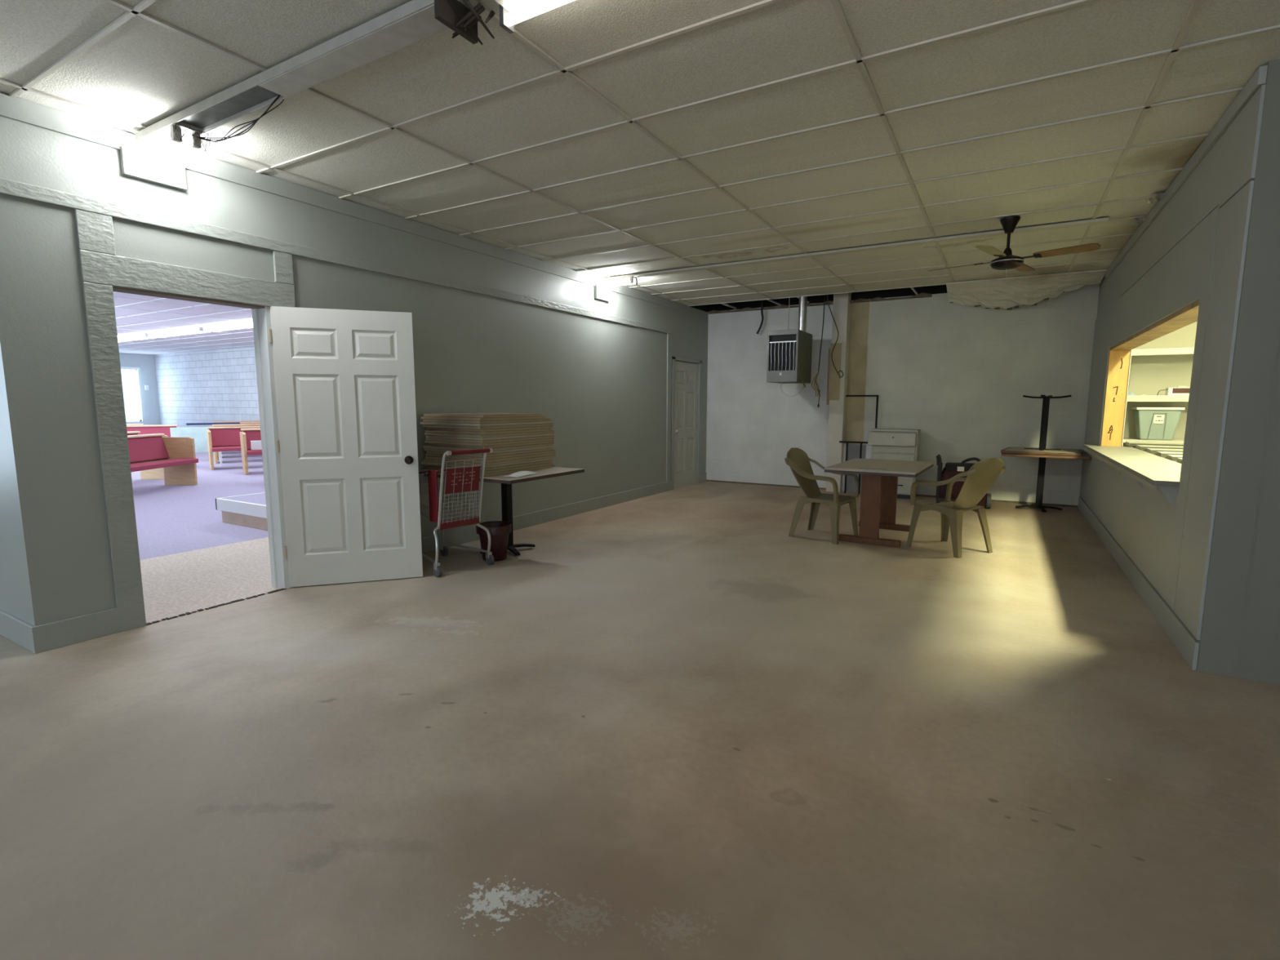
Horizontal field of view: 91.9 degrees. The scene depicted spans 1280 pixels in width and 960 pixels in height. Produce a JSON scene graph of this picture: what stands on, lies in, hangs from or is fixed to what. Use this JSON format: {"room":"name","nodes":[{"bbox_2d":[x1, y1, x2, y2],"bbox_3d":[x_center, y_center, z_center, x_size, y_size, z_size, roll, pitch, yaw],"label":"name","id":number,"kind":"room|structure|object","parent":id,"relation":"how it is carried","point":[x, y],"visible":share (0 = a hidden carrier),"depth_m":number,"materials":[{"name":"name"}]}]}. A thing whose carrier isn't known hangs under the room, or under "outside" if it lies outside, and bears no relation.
{"room":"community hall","nodes":[
{"label":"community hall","id":0,"kind":"room"},
{"bbox_2d":[0,408,26,622],"bbox_3d":[-4.966,-0.919,4.224,3.676,3.500,0.120,4,8,30],"label":"wall","id":1,"kind":"structure","parent":0,"point":[11,593],"depth_m":3.46,"materials":[{"name":"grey paint"}]},
{"bbox_2d":[119,352,159,425],"bbox_3d":[-18.273,-2.291,17.076,0.150,3.000,8.735,4,8,30],"label":"wall","id":2,"kind":"structure","parent":0,"point":[146,375],"depth_m":20.35,"materials":[{"name":"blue paint"}]},
{"bbox_2d":[122,368,142,422],"bbox_3d":[-16.771,-2.691,19.641,0.060,1.690,1.460,4,8,30],"label":"window","id":3,"kind":"structure","parent":2,"relation":"in","point":[128,420],"depth_m":20.10,"materials":[{"name":"white paint"}]},
{"bbox_2d":[120,366,140,421],"bbox_3d":[-16.645,-2.723,19.574,0.060,1.710,1.500,4,8,30],"label":"vertical blind","id":4,"kind":"object","parent":3,"relation":"attached to","point":[134,369],"visible":0.28,"depth_m":19.96,"materials":[{"name":"white paint"}]},
{"bbox_2d":[154,346,259,427],"bbox_3d":[-7.507,-2.103,15.759,19.776,3.000,0.150,4,8,30],"label":"wall","id":5,"kind":"structure","parent":0,"point":[209,386],"depth_m":18.98,"materials":[{"name":"brick"}]},
{"bbox_2d":[0,91,708,626],"bbox_3d":[-1.120,-1.257,7.016,0.120,3.500,8.861,4,8,30],"label":"wall","id":6,"kind":"structure","parent":0,"point":[602,384],"depth_m":4.54,"materials":[{"name":"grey paint"}]},
{"bbox_2d":[74,208,295,631],"bbox_3d":[-2.813,-0.355,4.080,0.018,2.425,1.210,4,8,30],"label":"trim","id":7,"kind":"structure","parent":6,"relation":"attached to","point":[101,269],"depth_m":3.65,"materials":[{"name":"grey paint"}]},
{"bbox_2d":[112,285,265,309],"bbox_3d":[-2.893,-1.166,3.984,0.132,0.012,0.865,4,8,30],"label":"trim","id":8,"kind":"structure","parent":6,"relation":"attached to","point":[117,289],"depth_m":3.93,"materials":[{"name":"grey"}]},
{"bbox_2d":[251,306,291,588],"bbox_3d":[-2.891,-0.164,4.123,0.144,2.035,0.935,4,8,30],"label":"trim","id":9,"kind":"structure","parent":6,"relation":"attached to","point":[261,319],"depth_m":4.47,"materials":[{"name":"white paint"}]},
{"bbox_2d":[0,177,671,333],"bbox_3d":[-1.412,-1.886,6.292,0.022,0.075,7.493,4,8,30],"label":"trim","id":10,"kind":"structure","parent":6,"relation":"attached to","point":[7,187],"depth_m":4.23,"materials":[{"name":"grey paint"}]},
{"bbox_2d":[0,93,688,312],"bbox_3d":[-1.260,-2.242,6.497,0.034,0.255,8.073,4,8,30],"label":"trim","id":11,"kind":"structure","parent":6,"relation":"attached to","point":[170,171],"depth_m":4.07,"materials":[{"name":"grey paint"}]},
{"bbox_2d":[268,306,422,587],"bbox_3d":[-2.168,-0.230,4.624,0.955,2.030,0.159,-2,7,-18],"label":"door","id":12,"kind":"structure","parent":6,"relation":"in","point":[347,443],"depth_m":4.60,"materials":[{"name":"white paint"}]},
{"bbox_2d":[0,472,706,653],"bbox_3d":[-2.707,0.289,8.132,3.812,0.150,8.879,4,8,30],"label":"baseboard","id":13,"kind":"structure","parent":6,"relation":"attached to","point":[54,635],"depth_m":3.66,"materials":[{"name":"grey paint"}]},
{"bbox_2d":[666,333,702,489],"bbox_3d":[0.730,-1.092,10.084,0.018,2.425,1.240,4,8,30],"label":"trim","id":14,"kind":"structure","parent":6,"relation":"attached to","point":[670,415],"depth_m":9.70,"materials":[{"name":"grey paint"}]},
{"bbox_2d":[674,360,697,488],"bbox_3d":[0.765,-0.906,10.185,0.095,2.020,0.885,4,8,30],"label":"door","id":15,"kind":"structure","parent":6,"relation":"in","point":[686,373],"depth_m":10.20,"materials":[{"name":"grey paint"}]},
{"bbox_2d":[0,450,1279,959],"bbox_3d":[-7.257,0.451,7.814,28.500,0.126,14.256,4,8,30],"label":"floor","id":16,"kind":"structure","parent":0,"point":[676,724],"depth_m":2.42,"materials":[{"name":"concrete"}]},
{"bbox_2d":[126,423,143,425],"bbox_3d":[-12.998,-0.809,13.941,2.900,0.862,0.638,-4,8,-32],"label":"pew","id":17,"kind":"object","parent":16,"relation":"on","point":[126,424],"visible":0.04,"depth_m":14.74,"materials":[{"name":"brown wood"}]},
{"bbox_2d":[127,431,168,479],"bbox_3d":[-8.623,-0.266,9.646,0.638,0.862,2.900,0,7,-2],"label":"pew","id":18,"kind":"object","parent":16,"relation":"on","point":[155,473],"visible":0.09,"depth_m":11.07,"materials":[{"name":"brown wood"}]},
{"bbox_2d":[126,424,178,436],"bbox_3d":[-11.697,-0.726,13.300,2.900,0.862,0.638,-4,8,-32],"label":"pew","id":19,"kind":"object","parent":16,"relation":"on","point":[153,428],"visible":0.02,"depth_m":13.96,"materials":[{"name":"fabric"}]},
{"bbox_2d":[127,433,198,484],"bbox_3d":[-7.600,-0.168,8.867,0.638,0.862,2.900,0,7,-2],"label":"pew","id":20,"kind":"object","parent":16,"relation":"on","point":[176,455],"visible":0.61,"depth_m":10.16,"materials":[{"name":"fabric"}]},
{"bbox_2d":[169,426,222,465],"bbox_3d":[-9.476,-0.708,13.260,0.880,0.844,0.040,-6,9,-41],"label":"board","id":21,"kind":"object","parent":16,"relation":"on","point":[198,433],"visible":0.56,"depth_m":13.23,"materials":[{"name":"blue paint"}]},
{"bbox_2d":[186,422,239,460],"bbox_3d":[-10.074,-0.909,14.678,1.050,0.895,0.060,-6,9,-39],"label":"pew","id":22,"kind":"object","parent":16,"relation":"on","point":[228,423],"visible":0.86,"depth_m":14.57,"materials":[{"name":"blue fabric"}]},
{"bbox_2d":[206,426,260,470],"bbox_3d":[-7.724,-0.757,13.614,2.900,0.862,0.638,-5,9,-37],"label":"pew","id":23,"kind":"object","parent":16,"relation":"on","point":[219,438],"visible":0.38,"depth_m":12.98,"materials":[{"name":"fabric"}]},
{"bbox_2d":[212,423,260,463],"bbox_3d":[-8.553,-0.925,14.958,2.900,0.862,0.638,-5,9,-37],"label":"pew","id":24,"kind":"object","parent":16,"relation":"on","point":[215,455],"visible":0.09,"depth_m":14.35,"materials":[{"name":"brown wood"}]},
{"bbox_2d":[213,420,259,422],"bbox_3d":[-10.287,-1.246,17.518,2.900,0.862,0.638,-5,9,-37],"label":"pew","id":25,"kind":"object","parent":16,"relation":"on","point":[243,420],"visible":0.02,"depth_m":17.09,"materials":[{"name":"brown wood"}]},
{"bbox_2d":[217,422,260,457],"bbox_3d":[-9.382,-1.094,16.302,2.900,0.862,0.638,-5,9,-37],"label":"pew","id":26,"kind":"object","parent":16,"relation":"on","point":[241,423],"visible":0.02,"depth_m":15.95,"materials":[{"name":"brown wood"}]},
{"bbox_2d":[215,492,267,530],"bbox_3d":[-2.869,0.303,7.509,3.080,0.275,2.700,4,8,30],"label":"platform","id":27,"kind":"object","parent":16,"relation":"on","point":[249,510],"visible":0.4,"depth_m":6.91,"materials":[{"name":"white wood"}]},
{"bbox_2d":[240,428,262,475],"bbox_3d":[-6.513,-0.655,12.819,2.900,0.862,0.638,-5,9,-37],"label":"pew","id":28,"kind":"object","parent":16,"relation":"on","point":[247,435],"visible":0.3,"depth_m":12.00,"materials":[{"name":"brown wood"}]},
{"bbox_2d":[250,440,262,449],"bbox_3d":[-7.348,-0.666,11.860,0.180,0.174,0.065,-5,9,-36],"label":"booklet","id":29,"kind":"object","parent":28,"relation":"on","point":[255,445],"visible":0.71,"depth_m":11.84,"materials":[{"name":"white"}]},
{"bbox_2d":[418,448,494,577],"bbox_3d":[-1.593,0.227,5.166,0.811,1.008,0.526,6,9,41],"label":"shopping cart","id":30,"kind":"object","parent":16,"relation":"on","point":[464,479],"visible":0.93,"depth_m":4.94,"materials":[{"name":"silver metal"}]},
{"bbox_2d":[418,470,476,523],"bbox_3d":[-1.648,0.102,5.153,0.466,0.425,0.363,6,9,41],"label":"basket","id":31,"kind":"object","parent":30,"relation":"on","point":[433,495],"depth_m":4.91,"materials":[{"name":"silver metal"}]},
{"bbox_2d":[475,520,511,561],"bbox_3d":[-1.284,0.542,5.459,0.304,0.312,0.304,4,8,30],"label":"bucket","id":32,"kind":"object","parent":16,"relation":"on","point":[499,531],"visible":0.84,"depth_m":5.37,"materials":[{"name":"red plastic"}]},
{"bbox_2d":[424,466,584,555],"bbox_3d":[-1.220,0.283,5.716,1.006,0.740,1.026,4,8,30],"label":"pedestal table","id":33,"kind":"object","parent":16,"relation":"on","point":[506,482],"visible":0.6,"depth_m":5.65,"materials":[{"name":"black metal"}]},
{"bbox_2d":[423,464,555,476],"bbox_3d":[-1.386,-0.112,5.790,0.720,0.022,0.974,4,8,30],"label":"sheet","id":34,"kind":"object","parent":33,"relation":"on","point":[550,465],"visible":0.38,"depth_m":5.54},
{"bbox_2d":[426,462,551,473],"bbox_3d":[-1.388,-0.134,5.780,0.714,0.022,0.915,4,8,30],"label":"sheet","id":35,"kind":"object","parent":34,"relation":"on","point":[550,463],"visible":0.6,"depth_m":5.52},
{"bbox_2d":[424,459,552,471],"bbox_3d":[-1.391,-0.158,5.783,0.712,0.022,0.949,4,8,30],"label":"sheet","id":36,"kind":"object","parent":35,"relation":"on","point":[549,460],"visible":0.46,"depth_m":5.51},
{"bbox_2d":[421,457,555,468],"bbox_3d":[-1.392,-0.182,5.783,0.709,0.022,1.015,4,8,30],"label":"sheet","id":37,"kind":"object","parent":36,"relation":"on","point":[551,458],"visible":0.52,"depth_m":5.45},
{"bbox_2d":[423,454,555,465],"bbox_3d":[-1.378,-0.206,5.784,0.709,0.022,0.995,4,8,30],"label":"sheet","id":38,"kind":"object","parent":37,"relation":"on","point":[550,455],"visible":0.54,"depth_m":5.44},
{"bbox_2d":[425,452,555,462],"bbox_3d":[-1.371,-0.230,5.784,0.699,0.022,0.984,4,8,30],"label":"sheet","id":39,"kind":"object","parent":38,"relation":"on","point":[551,453],"visible":0.46,"depth_m":5.44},
{"bbox_2d":[425,449,555,459],"bbox_3d":[-1.373,-0.255,5.793,0.713,0.022,0.969,4,8,30],"label":"sheet","id":40,"kind":"object","parent":39,"relation":"on","point":[550,451],"visible":0.46,"depth_m":5.46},
{"bbox_2d":[426,447,551,457],"bbox_3d":[-1.380,-0.274,5.757,0.682,0.022,0.926,4,8,30],"label":"sheet","id":41,"kind":"object","parent":40,"relation":"on","point":[550,448],"visible":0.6,"depth_m":5.46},
{"bbox_2d":[424,444,551,453],"bbox_3d":[-1.392,-0.298,5.761,0.708,0.022,0.927,4,8,30],"label":"sheet","id":42,"kind":"object","parent":41,"relation":"on","point":[550,446],"visible":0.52,"depth_m":5.51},
{"bbox_2d":[422,442,554,450],"bbox_3d":[-1.384,-0.322,5.762,0.708,0.022,0.972,4,8,30],"label":"sheet","id":43,"kind":"object","parent":42,"relation":"on","point":[549,443],"visible":0.5,"depth_m":5.45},
{"bbox_2d":[428,440,554,448],"bbox_3d":[-1.364,-0.347,5.774,0.674,0.022,0.946,4,8,30],"label":"sheet","id":44,"kind":"object","parent":43,"relation":"on","point":[551,441],"visible":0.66,"depth_m":5.44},
{"bbox_2d":[424,437,554,445],"bbox_3d":[-1.375,-0.369,5.757,0.698,0.022,0.964,4,8,30],"label":"sheet","id":45,"kind":"object","parent":44,"relation":"on","point":[550,438],"visible":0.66,"depth_m":5.41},
{"bbox_2d":[426,435,554,443],"bbox_3d":[-1.369,-0.392,5.753,0.686,0.022,0.963,4,8,30],"label":"sheet","id":46,"kind":"object","parent":45,"relation":"on","point":[550,436],"visible":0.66,"depth_m":5.40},
{"bbox_2d":[426,432,555,439],"bbox_3d":[-1.364,-0.417,5.761,0.684,0.022,0.980,4,8,30],"label":"sheet","id":47,"kind":"object","parent":46,"relation":"on","point":[549,433],"visible":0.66,"depth_m":5.41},
{"bbox_2d":[424,430,554,437],"bbox_3d":[-1.373,-0.439,5.748,0.688,0.022,0.979,4,8,30],"label":"sheet","id":48,"kind":"object","parent":47,"relation":"on","point":[549,431],"visible":0.66,"depth_m":5.39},
{"bbox_2d":[425,427,551,434],"bbox_3d":[-1.387,-0.463,5.745,0.720,0.022,0.899,4,8,30],"label":"sheet","id":49,"kind":"object","parent":48,"relation":"on","point":[548,428],"visible":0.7,"depth_m":5.41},
{"bbox_2d":[426,425,552,431],"bbox_3d":[-1.373,-0.486,5.744,0.692,0.022,0.932,4,8,30],"label":"sheet","id":50,"kind":"object","parent":49,"relation":"on","point":[548,426],"visible":0.7,"depth_m":5.40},
{"bbox_2d":[422,422,552,428],"bbox_3d":[-1.388,-0.509,5.739,0.704,0.022,0.971,4,8,30],"label":"sheet","id":51,"kind":"object","parent":50,"relation":"on","point":[548,424],"visible":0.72,"depth_m":5.39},
{"bbox_2d":[420,420,554,426],"bbox_3d":[-1.388,-0.532,5.733,0.720,0.022,0.992,4,8,30],"label":"sheet","id":52,"kind":"object","parent":51,"relation":"on","point":[545,421],"visible":0.72,"depth_m":5.37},
{"bbox_2d":[422,417,550,422],"bbox_3d":[-1.392,-0.553,5.709,0.683,0.022,0.938,4,8,30],"label":"sheet","id":53,"kind":"object","parent":52,"relation":"on","point":[544,419],"visible":0.74,"depth_m":5.36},
{"bbox_2d":[421,415,545,420],"bbox_3d":[-1.421,-0.573,5.679,0.720,0.022,0.847,4,8,30],"label":"sheet","id":54,"kind":"object","parent":53,"relation":"on","point":[541,416],"visible":0.82,"depth_m":5.37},
{"bbox_2d":[423,413,541,417],"bbox_3d":[-1.427,-0.595,5.658,0.720,0.022,0.752,4,8,30],"label":"sheet","id":55,"kind":"object","parent":54,"relation":"on","point":[446,415],"visible":1,"depth_m":5.40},
{"bbox_2d":[503,471,537,477],"bbox_3d":[-1.018,-0.060,5.322,0.141,0.035,0.360,3,7,19],"label":"paper sheets","id":56,"kind":"object","parent":33,"relation":"on","point":[520,473],"visible":1,"depth_m":5.25,"materials":[{"name":"white"}]},
{"bbox_2d":[784,447,858,544],"bbox_3d":[1.856,0.132,6.423,0.658,0.903,0.612,6,9,41],"label":"armchair","id":57,"kind":"object","parent":16,"relation":"on","point":[797,460],"visible":0.98,"depth_m":6.40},
{"bbox_2d":[841,443,871,493],"bbox_3d":[3.355,-0.182,9.603,0.440,0.750,0.040,4,8,30],"label":"panel","id":58,"kind":"object","parent":16,"relation":"on","point":[853,450],"visible":0.33,"depth_m":9.60,"materials":[{"name":"grey"}]},
{"bbox_2d":[839,395,878,493],"bbox_3d":[3.313,-0.544,9.469,0.535,1.500,0.202,4,8,30],"label":"metal frame","id":59,"kind":"object","parent":16,"relation":"on","point":[877,396],"visible":0.48,"depth_m":9.40,"materials":[{"name":"black"}]},
{"bbox_2d":[824,457,933,547],"bbox_3d":[2.494,0.211,6.435,0.824,0.745,1.244,5,8,32],"label":"trestle table","id":60,"kind":"object","parent":16,"relation":"on","point":[878,497],"visible":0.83,"depth_m":6.08,"materials":[{"name":"beige laminate"}]},
{"bbox_2d":[858,467,887,470],"bbox_3d":[2.240,-0.106,5.957,0.260,0.002,0.110,4,8,30],"label":"paper sheet","id":61,"kind":"object","parent":60,"relation":"on","point":[859,468],"visible":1,"depth_m":5.94,"materials":[{"name":"grey"}]},
{"bbox_2d":[867,428,920,499],"bbox_3d":[3.716,-0.245,9.100,0.660,1.000,0.405,4,8,30],"label":"base cabinet","id":62,"kind":"object","parent":16,"relation":"on","point":[893,444],"visible":0.69,"depth_m":8.94,"materials":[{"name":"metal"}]},
{"bbox_2d":[906,457,1005,558],"bbox_3d":[2.967,0.215,5.767,0.612,0.903,0.658,-3,8,-26],"label":"armchair","id":63,"kind":"object","parent":16,"relation":"on","point":[982,475],"visible":1,"depth_m":5.61,"materials":[{"name":"plastic"}]},
{"bbox_2d":[935,453,991,508],"bbox_3d":[4.286,0.021,8.229,0.681,0.713,0.405,3,8,22],"label":"duffel bag","id":64,"kind":"object","parent":16,"relation":"on","point":[950,470],"visible":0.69,"depth_m":8.18,"materials":[{"name":"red fabric"}]},
{"bbox_2d":[1001,448,1090,511],"bbox_3d":[5.196,0.013,8.028,0.920,0.733,0.920,4,8,30],"label":"pedestal table","id":65,"kind":"object","parent":16,"relation":"on","point":[1042,464],"visible":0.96,"depth_m":7.97,"materials":[{"name":"black metal"}]},
{"bbox_2d":[1000,395,1082,456],"bbox_3d":[5.199,-0.720,7.960,0.840,0.736,0.840,5,9,36],"label":"pedestal table","id":66,"kind":"object","parent":65,"relation":"on","point":[1042,450],"visible":1,"depth_m":7.90,"materials":[{"name":"black metal"}]},
{"bbox_2d":[1123,438,1184,463],"bbox_3d":[5.899,0.205,5.753,1.961,0.940,4.186,4,8,30],"label":"rack","id":67,"kind":"object","parent":16,"relation":"on","point":[1172,450],"visible":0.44,"depth_m":6.46,"materials":[{"name":"metal"}]},
{"bbox_2d":[1131,407,1185,439],"bbox_3d":[6.292,-0.689,7.552,0.450,0.390,0.360,4,8,30],"label":"storage bin","id":68,"kind":"object","parent":67,"relation":"on","point":[1151,423],"visible":1,"depth_m":7.44,"materials":[{"name":"grey plastic"}]},
{"bbox_2d":[0,0,1279,355],"bbox_3d":[-7.315,-2.529,7.333,28.500,0.081,14.000,4,8,30],"label":"ceiling","id":69,"kind":"structure","parent":0,"point":[144,72],"depth_m":3.39,"materials":[{"name":"tile"}]},
{"bbox_2d":[117,333,159,342],"bbox_3d":[-12.007,-3.349,14.612,2.260,0.090,0.320,4,8,30],"label":"light","id":70,"kind":"object","parent":69,"relation":"attached to","point":[142,335],"visible":0.52,"depth_m":14.30,"materials":[{"name":"white"}]},
{"bbox_2d":[147,326,216,337],"bbox_3d":[-9.936,-3.195,13.409,2.260,0.090,0.320,4,8,30],"label":"light","id":71,"kind":"object","parent":69,"relation":"attached to","point":[162,334],"visible":0.83,"depth_m":13.26,"materials":[{"name":"white"}]},
{"bbox_2d":[113,291,253,354],"bbox_3d":[-9.710,-3.051,11.846,19.776,0.006,8.580,4,8,30],"label":"grid","id":72,"kind":"object","parent":69,"relation":"attached to","point":[113,291],"visible":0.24,"depth_m":12.57,"materials":[{"name":"white paint"}]},
{"bbox_2d":[202,320,253,332],"bbox_3d":[-7.865,-3.041,12.206,2.260,0.090,0.320,4,8,30],"label":"light","id":73,"kind":"object","parent":69,"relation":"attached to","point":[245,324],"visible":0.57,"depth_m":12.23,"materials":[{"name":"white"}]},
{"bbox_2d":[134,0,494,159],"bbox_3d":[-1.738,-1.881,3.025,2.663,0.118,0.220,4,8,30],"label":"strip light","id":74,"kind":"object","parent":69,"relation":"attached to","point":[414,21],"visible":1,"depth_m":2.81,"materials":[{"name":"paint"}]},
{"bbox_2d":[180,84,278,128],"bbox_3d":[-2.148,-1.952,3.223,0.820,0.015,0.132,4,8,30],"label":"tray","id":75,"kind":"object","parent":74,"relation":"on","point":[256,97],"depth_m":3.22,"materials":[{"name":"grey metal"}]},
{"bbox_2d":[494,0,574,33],"bbox_3d":[0.408,-1.734,1.817,2.220,0.103,0.150,4,8,30],"label":"strip light","id":76,"kind":"object","parent":69,"relation":"attached to","point":[512,12],"visible":1,"depth_m":2.35,"materials":[{"name":"paint"}]},
{"bbox_2d":[0,0,1279,306],"bbox_3d":[-0.511,-1.948,3.060,12.400,0.010,13.335,4,8,30],"label":"grid","id":77,"kind":"object","parent":69,"relation":"attached to","point":[137,10],"visible":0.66,"depth_m":3.59,"materials":[{"name":"beige paint"}]},
{"bbox_2d":[721,287,917,308],"bbox_3d":[2.608,-2.714,9.261,2.770,0.022,0.630,4,8,30],"label":"rail","id":78,"kind":"object","parent":77,"relation":"attached to","point":[912,288],"visible":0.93,"depth_m":9.58,"materials":[{"name":"paint"}]},
{"bbox_2d":[766,296,812,396],"bbox_3d":[2.298,-2.033,9.227,0.564,1.570,0.764,4,8,30],"label":"heater","id":79,"kind":"object","parent":69,"relation":"hanging from","point":[788,351],"visible":0.96,"depth_m":9.02,"materials":[{"name":"black"}]},
{"bbox_2d":[600,217,1108,287],"bbox_3d":[1.741,-2.313,6.514,5.114,0.104,0.135,4,8,30],"label":"strip light","id":80,"kind":"object","parent":69,"relation":"attached to","point":[633,277],"visible":1,"depth_m":6.23,"materials":[{"name":"beige paint"}]},
{"bbox_2d":[927,216,1100,284],"bbox_3d":[3.121,-1.940,5.253,0.976,0.530,0.975,0,7,0],"label":"ceiling fan","id":81,"kind":"object","parent":69,"relation":"hanging from","point":[1006,260],"visible":1,"depth_m":5.16,"materials":[{"name":"wood"}]},
{"bbox_2d":[946,269,1106,310],"bbox_3d":[4.841,-2.373,7.872,1.690,0.311,0.647,4,8,30],"label":"damaged ceiling section","id":82,"kind":"structure","parent":69,"relation":"hanging from","point":[1015,291],"depth_m":7.87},
{"bbox_2d":[1128,217,1146,226],"bbox_3d":[4.215,-2.188,5.242,0.096,0.025,0.200,4,8,30],"label":"scrap","id":83,"kind":"object","parent":69,"relation":"attached to","point":[1135,222],"visible":1,"depth_m":5.24,"materials":[{"name":"metal"}]},
{"bbox_2d":[1146,192,1164,203],"bbox_3d":[3.875,-2.114,4.635,0.093,0.026,0.201,4,8,30],"label":"scrap","id":84,"kind":"object","parent":69,"relation":"attached to","point":[1155,197],"visible":0.84,"depth_m":4.65,"materials":[{"name":"metal"}]},
{"bbox_2d":[755,300,764,333],"bbox_3d":[1.951,-2.683,10.066,0.122,0.608,0.056,4,8,30],"label":"cable","id":85,"kind":"object","parent":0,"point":[762,301],"visible":0.88,"depth_m":10.04,"materials":[{"name":"black plastic"}]},
{"bbox_2d":[826,292,851,492],"bbox_3d":[3.072,-1.414,9.576,0.220,3.200,0.206,4,8,30],"label":"pillar","id":86,"kind":"structure","parent":0,"point":[842,304],"depth_m":9.50,"materials":[{"name":"beige paint"}]},
{"bbox_2d":[706,284,1197,505],"bbox_3d":[4.913,-1.449,8.676,8.604,3.500,0.120,4,8,30],"label":"wall","id":87,"kind":"structure","parent":0,"point":[958,375],"depth_m":8.93,"materials":[{"name":"paint"}]},
{"bbox_2d":[706,292,931,314],"bbox_3d":[2.663,-2.763,9.717,3.480,0.061,0.086,4,8,30],"label":"board","id":88,"kind":"object","parent":87,"relation":"attached to","point":[922,295],"visible":0.89,"depth_m":9.58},
{"bbox_2d":[826,342,841,404],"bbox_3d":[2.973,-1.632,9.583,0.134,0.930,0.316,-1,7,-6],"label":"trim","id":89,"kind":"structure","parent":87,"relation":"attached to","point":[833,380],"depth_m":9.48,"materials":[{"name":"paint"}]},
{"bbox_2d":[844,302,869,444],"bbox_3d":[3.334,-1.270,9.558,0.270,2.920,0.003,4,8,30],"label":"trim","id":90,"kind":"structure","parent":87,"relation":"attached to","point":[860,312],"depth_m":9.51,"materials":[{"name":"paint"}]},
{"bbox_2d":[706,480,1078,507],"bbox_3d":[3.514,0.181,9.624,5.447,0.025,0.012,4,8,30],"label":"baseboard","id":91,"kind":"structure","parent":87,"relation":"attached to","point":[926,495],"depth_m":9.20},
{"bbox_2d":[1127,395,1189,401],"bbox_3d":[6.951,-0.913,7.251,2.390,0.155,0.375,4,8,30],"label":"wall shelf","id":92,"kind":"object","parent":87,"relation":"attached to","point":[1140,397],"visible":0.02,"depth_m":7.44,"materials":[{"name":"grey paint"}]},
{"bbox_2d":[1157,386,1190,395],"bbox_3d":[6.420,-1.053,7.429,0.343,0.145,0.164,4,8,30],"label":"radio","id":93,"kind":"object","parent":92,"relation":"on","point":[1180,390],"visible":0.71,"depth_m":7.36,"materials":[{"name":"white paint"}]},
{"bbox_2d":[1131,347,1194,355],"bbox_3d":[6.952,-1.464,7.182,2.390,0.155,0.375,4,8,30],"label":"wall shelf","id":94,"kind":"object","parent":87,"relation":"attached to","point":[1173,351],"visible":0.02,"depth_m":7.38,"materials":[{"name":"grey paint"}]},
{"bbox_2d":[1096,62,1268,667],"bbox_3d":[4.442,-1.054,5.481,0.150,3.500,5.911,4,8,30],"label":"wall","id":95,"kind":"structure","parent":0,"point":[1109,291],"depth_m":6.85,"materials":[{"name":"grey paint"}]},
{"bbox_2d":[1083,444,1181,508],"bbox_3d":[4.296,-0.098,5.367,0.405,0.190,3.945,4,8,30],"label":"countertop","id":96,"kind":"structure","parent":95,"relation":"attached to","point":[1150,470],"depth_m":4.67,"materials":[{"name":"grey"}]},
{"bbox_2d":[1077,496,1199,670],"bbox_3d":[4.367,0.602,5.731,0.018,0.150,5.909,4,8,30],"label":"baseboard","id":97,"kind":"structure","parent":95,"relation":"attached to","point":[1186,643],"depth_m":4.16,"materials":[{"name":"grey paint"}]},
{"bbox_2d":[1100,299,1199,446],"bbox_3d":[4.254,-0.709,5.168,0.188,1.070,3.700,4,8,30],"label":"window","id":98,"kind":"structure","parent":95,"relation":"in","point":[1120,354],"depth_m":6.67,"materials":[{"name":"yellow wood"}]},
{"bbox_2d":[1079,180,1254,639],"bbox_3d":[4.364,-0.614,5.567,0.014,2.275,5.883,4,8,30],"label":"wall panel","id":99,"kind":"object","parent":95,"relation":"attached to","point":[1171,546],"depth_m":3.60,"materials":[{"name":"grey paint"}]},
{"bbox_2d":[1105,65,1267,277],"bbox_3d":[4.164,-2.139,5.043,0.030,0.079,5.103,4,8,30],"label":"trim","id":100,"kind":"structure","parent":95,"relation":"attached to","point":[1259,78],"depth_m":3.70,"materials":[{"name":"grey paint"}]},
{"bbox_2d":[1120,84,1266,296],"bbox_3d":[3.867,-1.828,4.556,0.014,0.410,3.903,4,8,30],"label":"wall panel","id":101,"kind":"object","parent":95,"relation":"attached to","point":[1230,164],"depth_m":3.63,"materials":[{"name":"grey paint"}]},
{"bbox_2d":[1196,58,1279,684],"bbox_3d":[4.283,-0.655,2.259,3.157,3.500,0.155,4,8,30],"label":"wall","id":102,"kind":"structure","parent":0,"point":[1258,331],"depth_m":3.01,"materials":[{"name":"grey paint"}]},
{"bbox_3d":[-0.304,-2.612,3.332,12.400,0.100,14.250,4,8,30],"label":"roof","id":103,"kind":"structure","parent":0,"visible":0},
{"bbox_2d":[688,304,708,311],"bbox_3d":[3.317,-2.950,8.887,5.446,0.581,0.816,4,8,30],"label":"beam","id":104,"kind":"structure","parent":103,"relation":"attached to","point":[704,308],"depth_m":10.42,"materials":[{"name":"black"}]},
{"bbox_2d":[811,294,825,407],"bbox_3d":[2.741,-2.216,9.495,0.168,2.190,0.028,4,8,30],"label":"power cord","id":105,"kind":"object","parent":103,"relation":"hanging from","point":[816,375],"visible":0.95,"depth_m":9.54,"materials":[{"name":"black plastic"}]},
{"bbox_2d":[826,294,843,377],"bbox_3d":[2.945,-2.416,9.314,0.298,1.747,0.013,4,8,30],"label":"cord","id":106,"kind":"object","parent":103,"relation":"hanging from","point":[827,295],"visible":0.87,"depth_m":9.34,"materials":[{"name":"brown plastic"}]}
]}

